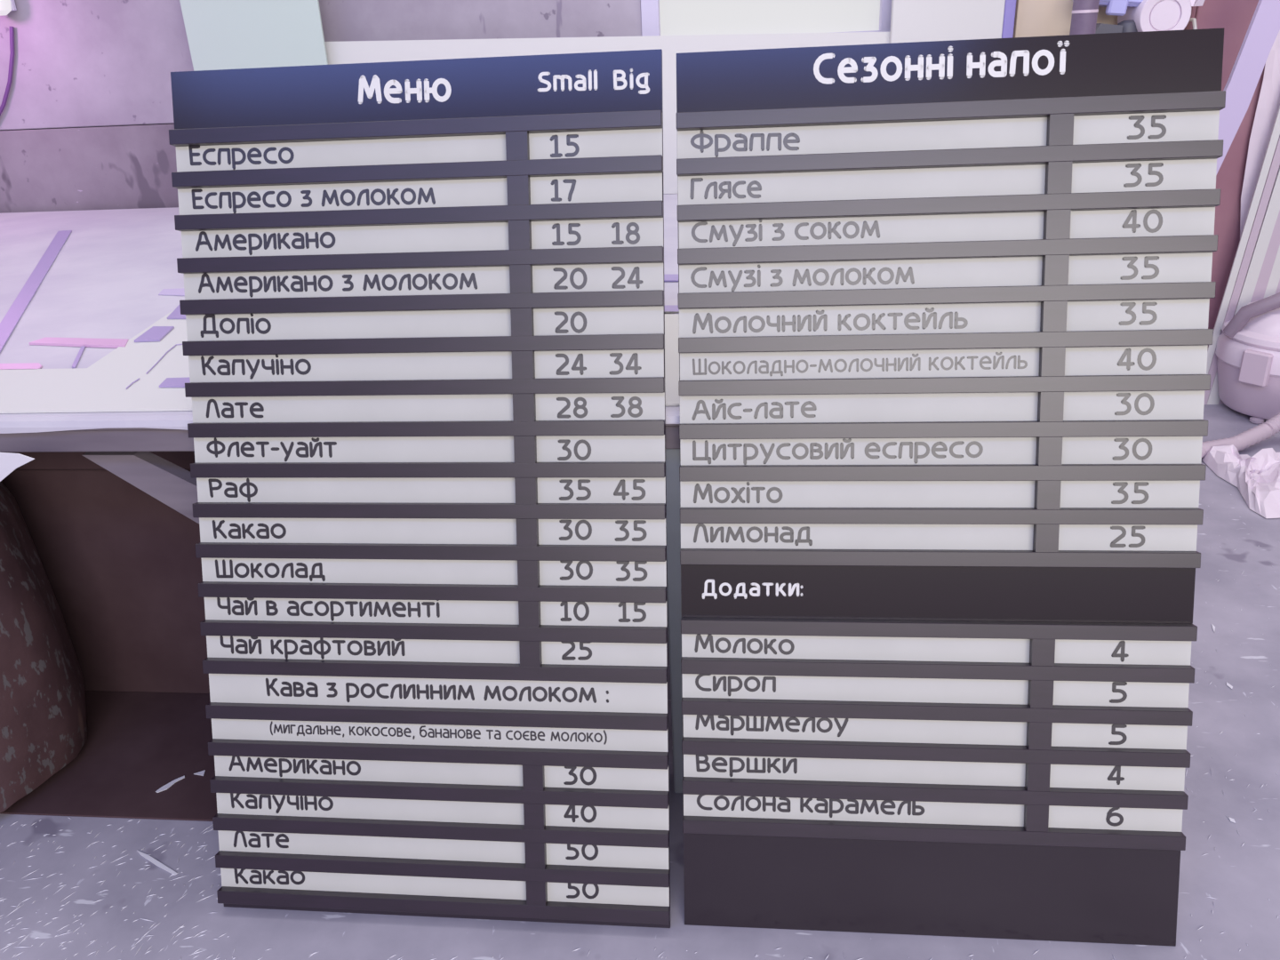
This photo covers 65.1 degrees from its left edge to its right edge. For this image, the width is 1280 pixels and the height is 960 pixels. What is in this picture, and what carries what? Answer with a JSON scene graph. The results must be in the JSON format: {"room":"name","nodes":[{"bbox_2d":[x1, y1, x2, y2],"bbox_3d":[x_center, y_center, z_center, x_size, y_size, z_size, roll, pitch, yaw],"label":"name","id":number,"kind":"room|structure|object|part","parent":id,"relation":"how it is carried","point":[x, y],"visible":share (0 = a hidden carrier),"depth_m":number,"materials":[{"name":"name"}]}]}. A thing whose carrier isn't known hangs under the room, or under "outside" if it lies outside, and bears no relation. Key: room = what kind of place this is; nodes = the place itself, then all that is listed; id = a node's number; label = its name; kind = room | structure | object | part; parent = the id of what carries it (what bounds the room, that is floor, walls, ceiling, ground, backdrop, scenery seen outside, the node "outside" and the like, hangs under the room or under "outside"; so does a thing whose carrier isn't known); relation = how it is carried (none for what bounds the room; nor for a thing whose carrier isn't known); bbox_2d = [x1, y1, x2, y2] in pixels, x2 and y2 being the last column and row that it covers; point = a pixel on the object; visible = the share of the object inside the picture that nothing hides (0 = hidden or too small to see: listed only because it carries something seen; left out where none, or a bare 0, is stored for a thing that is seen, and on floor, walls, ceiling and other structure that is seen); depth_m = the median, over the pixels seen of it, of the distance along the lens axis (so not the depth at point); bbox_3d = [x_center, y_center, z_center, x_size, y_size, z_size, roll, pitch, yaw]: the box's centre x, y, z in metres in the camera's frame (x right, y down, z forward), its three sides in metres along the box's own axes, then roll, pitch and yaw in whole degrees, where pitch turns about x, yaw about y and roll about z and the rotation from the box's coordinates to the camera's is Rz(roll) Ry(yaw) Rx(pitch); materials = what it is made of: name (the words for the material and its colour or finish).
{"room":"coffee shop","nodes":[
{"label":"coffee shop","id":0,"kind":"room"},
{"bbox_2d":[0,452,34,481],"bbox_3d":[-0.974,-0.009,1.531,0.120,0.077,0.003,0,24,6],"label":"paper scrap","id":1,"kind":"object","parent":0,"point":[9,462],"visible":1,"depth_m":1.52,"materials":[{"name":"white paper"}]},
{"bbox_2d":[0,0,1016,213],"bbox_3d":[0.354,-2.053,3.417,8.400,3.600,0.250,0,24,6],"label":"wall","id":2,"kind":"structure","parent":0,"point":[86,119],"depth_m":3.76,"materials":[{"name":"concrete"}]},
{"bbox_2d":[0,26,14,115],"bbox_3d":[-2.436,-1.509,3.798,0.250,0.374,0.014,0,24,6],"label":"cable","id":3,"kind":"object","parent":2,"relation":"attached to","point":[12,28],"visible":1,"depth_m":3.77,"materials":[{"name":"purple plastic"}]},
{"bbox_2d":[0,0,16,15],"bbox_3d":[-2.328,-1.733,3.633,0.092,0.090,0.106,0,24,6],"label":"wall lamp","id":4,"kind":"object","parent":2,"relation":"attached to","point":[6,6],"visible":1,"depth_m":3.63,"materials":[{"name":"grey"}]},
{"bbox_3d":[-2.328,-1.730,3.626,0.092,0.090,0.092,0,24,6],"label":"bulb","id":5,"kind":"part","parent":4,"relation":"part of","materials":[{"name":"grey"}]},
{"bbox_3d":[-1.867,-0.863,4.068,3.844,1.095,0.040,0,24,6],"label":"concrete panel","id":6,"kind":"part","parent":2,"relation":"part of","materials":[{"name":"grey concrete"}]},
{"bbox_3d":[-1.946,-2.507,3.336,3.844,2.502,0.040,0,24,6],"label":"concrete panel","id":7,"kind":"part","parent":2,"relation":"part of","materials":[{"name":"grey concrete"}]},
{"bbox_2d":[640,0,891,36],"bbox_3d":[0.414,-2.278,3.221,0.874,1.635,0.110,0,24,6],"label":"window","id":8,"kind":"structure","parent":2,"relation":"in","point":[659,17],"depth_m":3.51,"materials":[{"name":"white"}]},
{"bbox_2d":[889,0,1015,43],"bbox_3d":[1.042,-1.364,3.395,0.393,2.300,0.045,0,24,6],"label":"door","id":9,"kind":"structure","parent":2,"relation":"in","point":[911,20],"depth_m":3.31,"materials":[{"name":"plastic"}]},
{"bbox_2d":[1012,0,1117,37],"bbox_3d":[1.518,-1.948,3.179,0.543,1.700,0.030,0,24,6],"label":"plywood panel","id":10,"kind":"object","parent":2,"relation":"attached to","point":[1033,18],"visible":0.02,"depth_m":3.36,"materials":[{"name":"beige wood"}]},
{"bbox_2d":[1072,0,1143,15],"bbox_3d":[1.510,-1.601,3.179,0.192,0.236,0.194,0,24,6],"label":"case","id":11,"kind":"object","parent":10,"relation":"hanging from","point":[1114,7],"visible":0.79,"depth_m":3.13,"materials":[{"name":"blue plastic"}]},
{"bbox_3d":[1.486,-1.388,3.228,0.522,0.025,0.340,0,24,6],"label":"wall shelf","id":12,"kind":"object","parent":10,"relation":"attached to","visible":0},
{"bbox_2d":[1095,19,1137,33],"bbox_3d":[1.510,-1.424,3.190,0.148,0.069,0.080,0,24,6],"label":"tool","id":13,"kind":"object","parent":12,"relation":"on","point":[1124,26],"visible":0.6,"depth_m":3.15,"materials":[{"name":"grey metal"}]},
{"bbox_3d":[1.548,-1.424,3.186,0.072,0.069,0.072,0,24,6],"label":"knob","id":14,"kind":"part","parent":13,"relation":"part of","materials":[{"name":"grey metal"}]},
{"bbox_2d":[1117,0,1204,31],"bbox_3d":[1.717,-1.806,3.040,0.348,0.870,0.200,0,24,6],"label":"roll","id":15,"kind":"object","parent":12,"relation":"on","point":[1149,15],"visible":0.78,"depth_m":3.11,"materials":[{"name":"white paper"}]},
{"bbox_2d":[0,404,1279,959],"bbox_3d":[0.112,1.013,1.051,8.400,0.050,7.500,0,24,6],"label":"floor","id":16,"kind":"structure","parent":0,"point":[1242,880],"depth_m":1.71,"materials":[{"name":"concrete"}]},
{"bbox_2d":[0,480,87,812],"bbox_3d":[-1.433,0.278,1.920,0.538,0.708,0.535,10,27,26],"label":"sack","id":17,"kind":"object","parent":16,"relation":"on","point":[44,727],"visible":1,"depth_m":1.93,"materials":[{"name":"brown fabric"}]},
{"bbox_2d":[1,451,209,693],"bbox_3d":[-0.942,0.094,2.404,0.890,0.620,0.566,0,24,6],"label":"storage box","id":18,"kind":"object","parent":16,"relation":"on","point":[123,570],"visible":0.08,"depth_m":2.17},
{"bbox_3d":[-0.954,-0.162,2.290,0.890,0.059,0.566,0,24,6],"label":"lid","id":19,"kind":"part","parent":18,"relation":"part of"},
{"bbox_2d":[0,690,217,821],"bbox_3d":[-0.912,0.568,2.095,0.858,0.004,0.393,0,24,6],"label":"cardboard sheet","id":20,"kind":"object","parent":16,"relation":"on","point":[136,744],"visible":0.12,"depth_m":2.06,"materials":[{"name":"brown cardboard"}]},
{"bbox_2d":[155,775,184,792],"bbox_3d":[-0.936,0.607,2.000,0.014,0.002,0.060,16,30,37],"label":"plastic offcut","id":21,"kind":"object","parent":20,"relation":"on","point":[167,786],"visible":1,"depth_m":2.00,"materials":[{"name":"white plastic"}]},
{"bbox_2d":[193,769,205,775],"bbox_3d":[-0.890,0.593,2.028,0.023,0.002,0.016,0,24,6],"label":"plastic offcut","id":22,"kind":"object","parent":20,"relation":"on","point":[202,772],"visible":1,"depth_m":2.02,"materials":[{"name":"white plastic"}]},
{"bbox_2d":[136,850,177,875],"bbox_3d":[-0.876,0.692,1.813,0.118,0.002,0.008,12,28,30],"label":"plastic offcut","id":23,"kind":"object","parent":16,"relation":"on","point":[150,859],"visible":1,"depth_m":1.81,"materials":[{"name":"white plastic"}]},
{"bbox_2d":[0,424,682,792],"bbox_3d":[-1.122,-0.223,2.926,3.760,0.789,2.358,0,24,6],"label":"work table","id":24,"kind":"object","parent":16,"relation":"on","point":[125,452],"visible":0.04,"depth_m":1.72,"materials":[{"name":"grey wood"}]},
{"bbox_2d":[0,193,679,433],"bbox_3d":[-1.140,-0.572,2.765,3.740,0.033,2.367,0,24,6],"label":"table top","id":25,"kind":"object","parent":24,"relation":"on","point":[106,281],"depth_m":2.57,"materials":[{"name":"white"}]},
{"bbox_3d":[-1.237,-0.220,1.952,0.164,0.003,0.041,0,24,6],"label":"acrylic strip","id":26,"kind":"part","parent":25,"relation":"part of","materials":[{"name":"pink plastic"}]},
{"bbox_3d":[-1.611,-0.518,2.661,0.042,0.004,1.948,-12,26,-20],"label":"acrylic strip","id":27,"kind":"part","parent":25,"relation":"part of","materials":[{"name":"purple plastic"}]},
{"bbox_3d":[-1.160,-0.288,2.095,0.240,0.005,0.048,4,25,14],"label":"acrylic strip","id":28,"kind":"part","parent":25,"relation":"part of","materials":[{"name":"plastic"}]},
{"bbox_3d":[-1.118,-0.244,1.995,0.007,0.003,0.167,-11,25,-18],"label":"acrylic strip","id":29,"kind":"part","parent":25,"relation":"part of","materials":[{"name":"plastic"}]},
{"bbox_3d":[-1.159,-0.469,2.504,0.106,0.002,0.078,0,24,6],"label":"acrylic strip","id":30,"kind":"part","parent":25,"relation":"part of","materials":[{"name":"purple plastic"}]},
{"bbox_2d":[179,0,327,71],"bbox_3d":[-1.350,-1.548,3.524,0.502,1.158,0.010,0,24,6],"label":"board","id":31,"kind":"object","parent":25,"relation":"on","point":[221,34],"visible":0.44,"depth_m":3.51,"materials":[{"name":"grey"}]},
{"bbox_2d":[0,304,679,413],"bbox_3d":[-0.547,-0.272,1.990,1.583,0.008,0.761,0,24,6],"label":"paper","id":32,"kind":"object","parent":25,"relation":"on","point":[100,387],"depth_m":1.83,"materials":[{"name":"white paper"}]},
{"bbox_3d":[-1.023,-0.310,2.121,0.054,0.004,0.117,-4,24,-3],"label":"acrylic strip","id":33,"kind":"part","parent":32,"relation":"part of","materials":[{"name":"purple plastic"}]},
{"bbox_2d":[146,344,182,373],"bbox_3d":[-0.929,-0.237,1.950,0.014,0.002,0.196,-4,24,-3],"label":"wire","id":34,"kind":"object","parent":32,"relation":"on","point":[176,344],"visible":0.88,"depth_m":1.97,"materials":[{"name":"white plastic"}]},
{"bbox_3d":[-0.821,-0.175,1.798,0.083,0.003,0.050,0,24,6],"label":"acrylic strip","id":35,"kind":"part","parent":32,"relation":"part of","materials":[{"name":"purple plastic"}]},
{"bbox_3d":[-1.060,-0.389,2.304,0.048,0.003,0.189,-12,26,-19],"label":"acrylic strip","id":36,"kind":"part","parent":32,"relation":"part of","materials":[{"name":"plastic"}]},
{"bbox_2d":[324,32,890,193],"bbox_3d":[-0.090,-1.303,3.571,2.046,0.562,0.012,0,24,6],"label":"board","id":37,"kind":"object","parent":25,"relation":"on","point":[350,52],"visible":0.14,"depth_m":3.50,"materials":[{"name":"white plastic"}]},
{"bbox_3d":[0.072,-0.485,2.405,0.249,0.003,0.066,2,24,11],"label":"acrylic strip","id":38,"kind":"part","parent":25,"relation":"part of","materials":[{"name":"purple plastic"}]},
{"bbox_3d":[0.063,-0.360,2.126,0.220,0.003,0.074,2,24,10],"label":"acrylic strip","id":39,"kind":"part","parent":25,"relation":"part of","materials":[{"name":"purple plastic"}]},
{"bbox_3d":[0.086,0.239,1.786,0.070,0.768,0.060,0,24,6],"label":"leg","id":40,"kind":"part","parent":24,"relation":"part of","materials":[{"name":"grey paint"}]},
{"bbox_2d":[168,48,670,927],"bbox_3d":[-0.340,0.050,1.591,0.764,1.309,0.433,0,24,6],"label":"menu board","id":41,"kind":"object","parent":16,"relation":"on","point":[423,305],"visible":1,"depth_m":1.58,"materials":[{"name":"grey"}]},
{"bbox_3d":[-0.348,-0.531,1.518,0.764,0.023,0.018,0,7,6],"label":"rail","id":42,"kind":"part","parent":41,"relation":"part of","materials":[{"name":"black plastic"}]},
{"bbox_3d":[-0.347,-0.588,1.519,0.764,0.090,0.003,0,6,6],"label":"header panel","id":43,"kind":"part","parent":41,"relation":"part of","materials":[{"name":"plastic"}]},
{"bbox_3d":[-0.347,-0.468,1.525,0.764,0.023,0.018,0,7,6],"label":"rail","id":44,"kind":"part","parent":41,"relation":"part of","materials":[{"name":"plastic"}]},
{"bbox_3d":[-0.346,-0.403,1.532,0.764,0.023,0.018,0,7,6],"label":"rail","id":45,"kind":"part","parent":41,"relation":"part of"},
{"bbox_3d":[-0.345,-0.337,1.540,0.764,0.023,0.018,0,7,6],"label":"rail","id":46,"kind":"part","parent":41,"relation":"part of","materials":[{"name":"plastic"}]},
{"bbox_3d":[-0.344,-0.273,1.547,0.764,0.023,0.018,0,7,6],"label":"rail","id":47,"kind":"part","parent":41,"relation":"part of","materials":[{"name":"plastic"}]},
{"bbox_3d":[-0.344,-0.209,1.554,0.764,0.023,0.018,0,7,6],"label":"rail","id":48,"kind":"part","parent":41,"relation":"part of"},
{"bbox_3d":[-0.343,-0.144,1.562,0.764,0.023,0.018,0,7,6],"label":"rail","id":49,"kind":"part","parent":41,"relation":"part of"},
{"bbox_3d":[-0.342,-0.080,1.569,0.764,0.023,0.018,0,7,6],"label":"rail","id":50,"kind":"part","parent":41,"relation":"part of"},
{"bbox_3d":[-0.341,-0.016,1.577,0.764,0.023,0.018,0,7,6],"label":"rail","id":51,"kind":"part","parent":41,"relation":"part of","materials":[{"name":"plastic"}]},
{"bbox_3d":[-0.340,0.048,1.584,0.764,0.023,0.018,0,7,6],"label":"rail","id":52,"kind":"part","parent":41,"relation":"part of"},
{"bbox_3d":[-0.340,0.114,1.591,0.764,0.023,0.018,0,7,6],"label":"rail","id":53,"kind":"part","parent":41,"relation":"part of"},
{"bbox_3d":[-0.339,0.178,1.599,0.764,0.023,0.018,0,7,6],"label":"rail","id":54,"kind":"part","parent":41,"relation":"part of","materials":[{"name":"plastic"}]},
{"bbox_3d":[-0.338,0.242,1.606,0.764,0.023,0.018,0,7,6],"label":"rail","id":55,"kind":"part","parent":41,"relation":"part of","materials":[{"name":"plastic"}]},
{"bbox_3d":[-0.337,0.306,1.613,0.764,0.023,0.018,0,7,6],"label":"rail","id":56,"kind":"part","parent":41,"relation":"part of","materials":[{"name":"plastic"}]},
{"bbox_3d":[-0.336,0.382,1.622,0.764,0.023,0.018,0,7,6],"label":"rail","id":57,"kind":"part","parent":41,"relation":"part of","materials":[{"name":"plastic"}]},
{"bbox_3d":[-0.336,0.445,1.629,0.764,0.023,0.018,0,7,6],"label":"rail","id":58,"kind":"part","parent":41,"relation":"part of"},
{"bbox_3d":[-0.335,0.509,1.637,0.764,0.023,0.018,0,7,6],"label":"rail","id":59,"kind":"part","parent":41,"relation":"part of","materials":[{"name":"plastic"}]},
{"bbox_3d":[-0.334,0.574,1.644,0.764,0.023,0.018,0,7,6],"label":"rail","id":60,"kind":"part","parent":41,"relation":"part of","materials":[{"name":"black plastic"}]},
{"bbox_3d":[-0.333,0.640,1.651,0.764,0.023,0.018,0,7,6],"label":"rail","id":61,"kind":"part","parent":41,"relation":"part of","materials":[{"name":"black plastic"}]},
{"bbox_3d":[-0.332,0.703,1.659,0.764,0.023,0.018,0,7,6],"label":"rail","id":62,"kind":"part","parent":41,"relation":"part of","materials":[{"name":"black plastic"}]},
{"bbox_2d":[0,545,1278,959],"bbox_3d":[0.391,0.593,1.899,3.203,0.001,1.086,-10,25,-16],"label":"debris","id":63,"kind":"object","parent":16,"relation":"on","point":[1259,546],"visible":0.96,"depth_m":1.72,"materials":[{"name":"white plastic"}]},
{"bbox_2d":[675,27,1225,946],"bbox_3d":[0.443,0.047,1.520,0.764,1.303,0.412,0,24,6],"label":"menu board","id":64,"kind":"object","parent":16,"relation":"on","point":[945,336],"visible":1,"depth_m":1.50,"materials":[{"name":"grey"}]},
{"bbox_3d":[0.452,0.644,1.588,0.764,0.165,0.002,0,7,6],"label":"panel","id":65,"kind":"part","parent":64,"relation":"part of","materials":[{"name":"black"}]},
{"bbox_3d":[0.449,0.552,1.569,0.764,0.023,0.018,0,7,6],"label":"rail","id":66,"kind":"part","parent":64,"relation":"part of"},
{"bbox_3d":[0.448,0.487,1.561,0.764,0.023,0.018,0,7,6],"label":"rail","id":67,"kind":"part","parent":64,"relation":"part of","materials":[{"name":"plastic"}]},
{"bbox_3d":[0.447,0.421,1.554,0.764,0.023,0.018,0,7,6],"label":"rail","id":68,"kind":"part","parent":64,"relation":"part of","materials":[{"name":"plastic"}]},
{"bbox_3d":[0.447,0.356,1.546,0.764,0.023,0.018,0,7,6],"label":"rail","id":69,"kind":"part","parent":64,"relation":"part of","materials":[{"name":"plastic"}]},
{"bbox_3d":[0.446,0.291,1.538,0.764,0.023,0.018,0,7,6],"label":"rail","id":70,"kind":"part","parent":64,"relation":"part of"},
{"bbox_3d":[0.445,0.172,1.531,0.764,0.087,0.002,0,7,6],"label":"panel","id":71,"kind":"part","parent":64,"relation":"part of","materials":[{"name":"black"}]},
{"bbox_3d":[0.445,0.227,1.530,0.764,0.023,0.018,0,7,6],"label":"rail","id":72,"kind":"part","parent":64,"relation":"part of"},
{"bbox_3d":[0.443,0.047,1.521,0.764,1.361,0.007,0,7,6],"label":"panel","id":73,"kind":"part","parent":64,"relation":"part of","materials":[{"name":"grey"}]},
{"bbox_3d":[0.443,0.118,1.517,0.764,0.023,0.018,0,7,6],"label":"rail","id":74,"kind":"part","parent":64,"relation":"part of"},
{"bbox_3d":[0.442,0.054,1.509,0.764,0.023,0.018,0,7,6],"label":"rail","id":75,"kind":"part","parent":64,"relation":"part of","materials":[{"name":"plastic"}]},
{"bbox_3d":[0.441,-0.011,1.501,0.764,0.023,0.018,0,7,6],"label":"rail","id":76,"kind":"part","parent":64,"relation":"part of","materials":[{"name":"black plastic"}]},
{"bbox_3d":[0.440,-0.075,1.494,0.764,0.023,0.018,0,7,6],"label":"rail","id":77,"kind":"part","parent":64,"relation":"part of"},
{"bbox_3d":[0.439,-0.140,1.486,0.764,0.023,0.018,0,7,6],"label":"rail","id":78,"kind":"part","parent":64,"relation":"part of","materials":[{"name":"plastic"}]},
{"bbox_3d":[0.438,-0.204,1.478,0.764,0.023,0.018,0,7,6],"label":"rail","id":79,"kind":"part","parent":64,"relation":"part of","materials":[{"name":"plastic"}]},
{"bbox_3d":[0.438,-0.270,1.470,0.764,0.023,0.018,0,7,6],"label":"rail","id":80,"kind":"part","parent":64,"relation":"part of","materials":[{"name":"black plastic"}]},
{"bbox_3d":[0.436,-0.335,1.462,0.764,0.023,0.018,0,7,6],"label":"rail","id":81,"kind":"part","parent":64,"relation":"part of","materials":[{"name":"grey plastic"}]},
{"bbox_3d":[0.436,-0.398,1.455,0.764,0.023,0.018,0,7,6],"label":"rail","id":82,"kind":"part","parent":64,"relation":"part of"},
{"bbox_3d":[0.435,-0.464,1.447,0.764,0.023,0.018,0,7,6],"label":"rail","id":83,"kind":"part","parent":64,"relation":"part of","materials":[{"name":"grey plastic"}]},
{"bbox_3d":[0.434,-0.585,1.440,0.764,0.088,0.002,0,7,6],"label":"header panel","id":84,"kind":"part","parent":64,"relation":"part of","materials":[{"name":"black"}]},
{"bbox_3d":[0.434,-0.529,1.439,0.764,0.023,0.018,0,7,6],"label":"rail","id":85,"kind":"part","parent":64,"relation":"part of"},
{"bbox_2d":[1069,0,1099,34],"bbox_3d":[1.329,-1.272,3.035,0.074,2.400,0.074,0,24,6],"label":"steel pole","id":86,"kind":"object","parent":16,"relation":"on","point":[1084,12],"visible":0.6,"depth_m":2.96,"materials":[{"name":"grey metal"}]},
{"bbox_2d":[1184,0,1264,349],"bbox_3d":[2.182,-1.392,3.336,0.730,2.300,0.085,0,24,6],"label":"tall cabinet","id":87,"kind":"object","parent":16,"relation":"on","point":[1235,16],"visible":0.02,"depth_m":3.43,"materials":[{"name":"red paint"}]},
{"bbox_2d":[1189,17,1197,29],"bbox_3d":[1.799,-1.474,3.266,0.026,0.058,0.046,0,24,6],"label":"wall hook","id":88,"kind":"object","parent":87,"relation":"attached to","point":[1193,20],"visible":0.62,"depth_m":3.26,"materials":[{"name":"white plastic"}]},
{"bbox_2d":[1240,29,1279,276],"bbox_3d":[2.236,-1.137,3.375,0.511,1.436,0.018,0,24,6],"label":"curtain","id":89,"kind":"object","parent":87,"relation":"hanging from","point":[1268,102],"visible":0.3,"depth_m":3.36,"materials":[{"name":"white fabric"}]},
{"bbox_2d":[1201,292,1279,457],"bbox_3d":[2.086,-0.365,3.295,0.449,0.467,1.020,16,30,36],"label":"vacuum cleaner","id":90,"kind":"object","parent":16,"relation":"on","point":[1247,351],"visible":0.76,"depth_m":3.40,"materials":[{"name":"grey plastic"}]},
{"bbox_3d":[2.262,-0.556,3.451,0.441,0.127,0.441,0,24,6],"label":"lid","id":91,"kind":"part","parent":90,"relation":"part of","materials":[{"name":"white plastic"}]},
{"bbox_3d":[2.256,-0.571,3.390,0.486,0.184,0.106,0,24,6],"label":"handle","id":92,"kind":"part","parent":90,"relation":"part of","materials":[{"name":"grey plastic"}]},
{"bbox_2d":[1201,444,1279,518],"bbox_3d":[1.933,-0.015,3.013,0.322,0.064,0.461,0,24,6],"label":"crumpled paper","id":93,"kind":"object","parent":16,"relation":"on","point":[1257,477],"visible":1,"depth_m":3.05,"materials":[{"name":"white paper"}]},
{"bbox_2d":[1204,135,1279,404],"bbox_3d":[2.147,-1.278,3.268,0.299,2.150,0.015,-8,25,-13],"label":"plank","id":94,"kind":"object","parent":16,"relation":"on","point":[1275,164],"visible":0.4,"depth_m":3.46,"materials":[{"name":"grey wood"}]},
{"bbox_2d":[1206,105,1279,374],"bbox_3d":[2.118,-1.278,3.271,0.292,2.150,0.014,-9,25,-13],"label":"plank","id":95,"kind":"object","parent":16,"relation":"on","point":[1276,132],"visible":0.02,"depth_m":3.45,"materials":[{"name":"white wood"}]},
{"bbox_2d":[1207,167,1279,404],"bbox_3d":[2.186,-1.278,3.264,0.322,2.150,0.019,-8,25,-12],"label":"plank","id":96,"kind":"object","parent":16,"relation":"on","point":[1273,208],"visible":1,"depth_m":3.47,"materials":[{"name":"white wood"}]},
{"bbox_2d":[1216,0,1279,175],"bbox_3d":[1.756,-0.881,3.244,0.481,1.480,0.020,0,24,6],"label":"sheet","id":97,"kind":"object","parent":16,"relation":"on","point":[1264,27],"visible":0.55,"depth_m":3.06,"materials":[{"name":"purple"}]},
{"bbox_2d":[1218,209,1279,404],"bbox_3d":[2.214,-1.278,3.261,0.299,2.150,0.024,-9,25,-14],"label":"plank","id":98,"kind":"object","parent":16,"relation":"on","point":[1265,273],"visible":0.4,"depth_m":3.47,"materials":[{"name":"grey wood"}]},
{"bbox_2d":[1263,245,1279,298],"bbox_3d":[2.251,-1.278,3.257,0.284,2.150,0.019,-9,25,-14],"label":"plank","id":99,"kind":"object","parent":16,"relation":"on","point":[1275,276],"visible":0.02,"depth_m":3.49,"materials":[{"name":"white wood"}]},
{"bbox_2d":[1275,280,1279,294],"bbox_3d":[2.288,-1.278,3.253,0.288,2.150,0.022,-9,25,-15],"label":"plank","id":100,"kind":"object","parent":16,"relation":"on","point":[1278,285],"visible":0.02,"depth_m":3.50,"materials":[{"name":"grey wood"}]}
]}

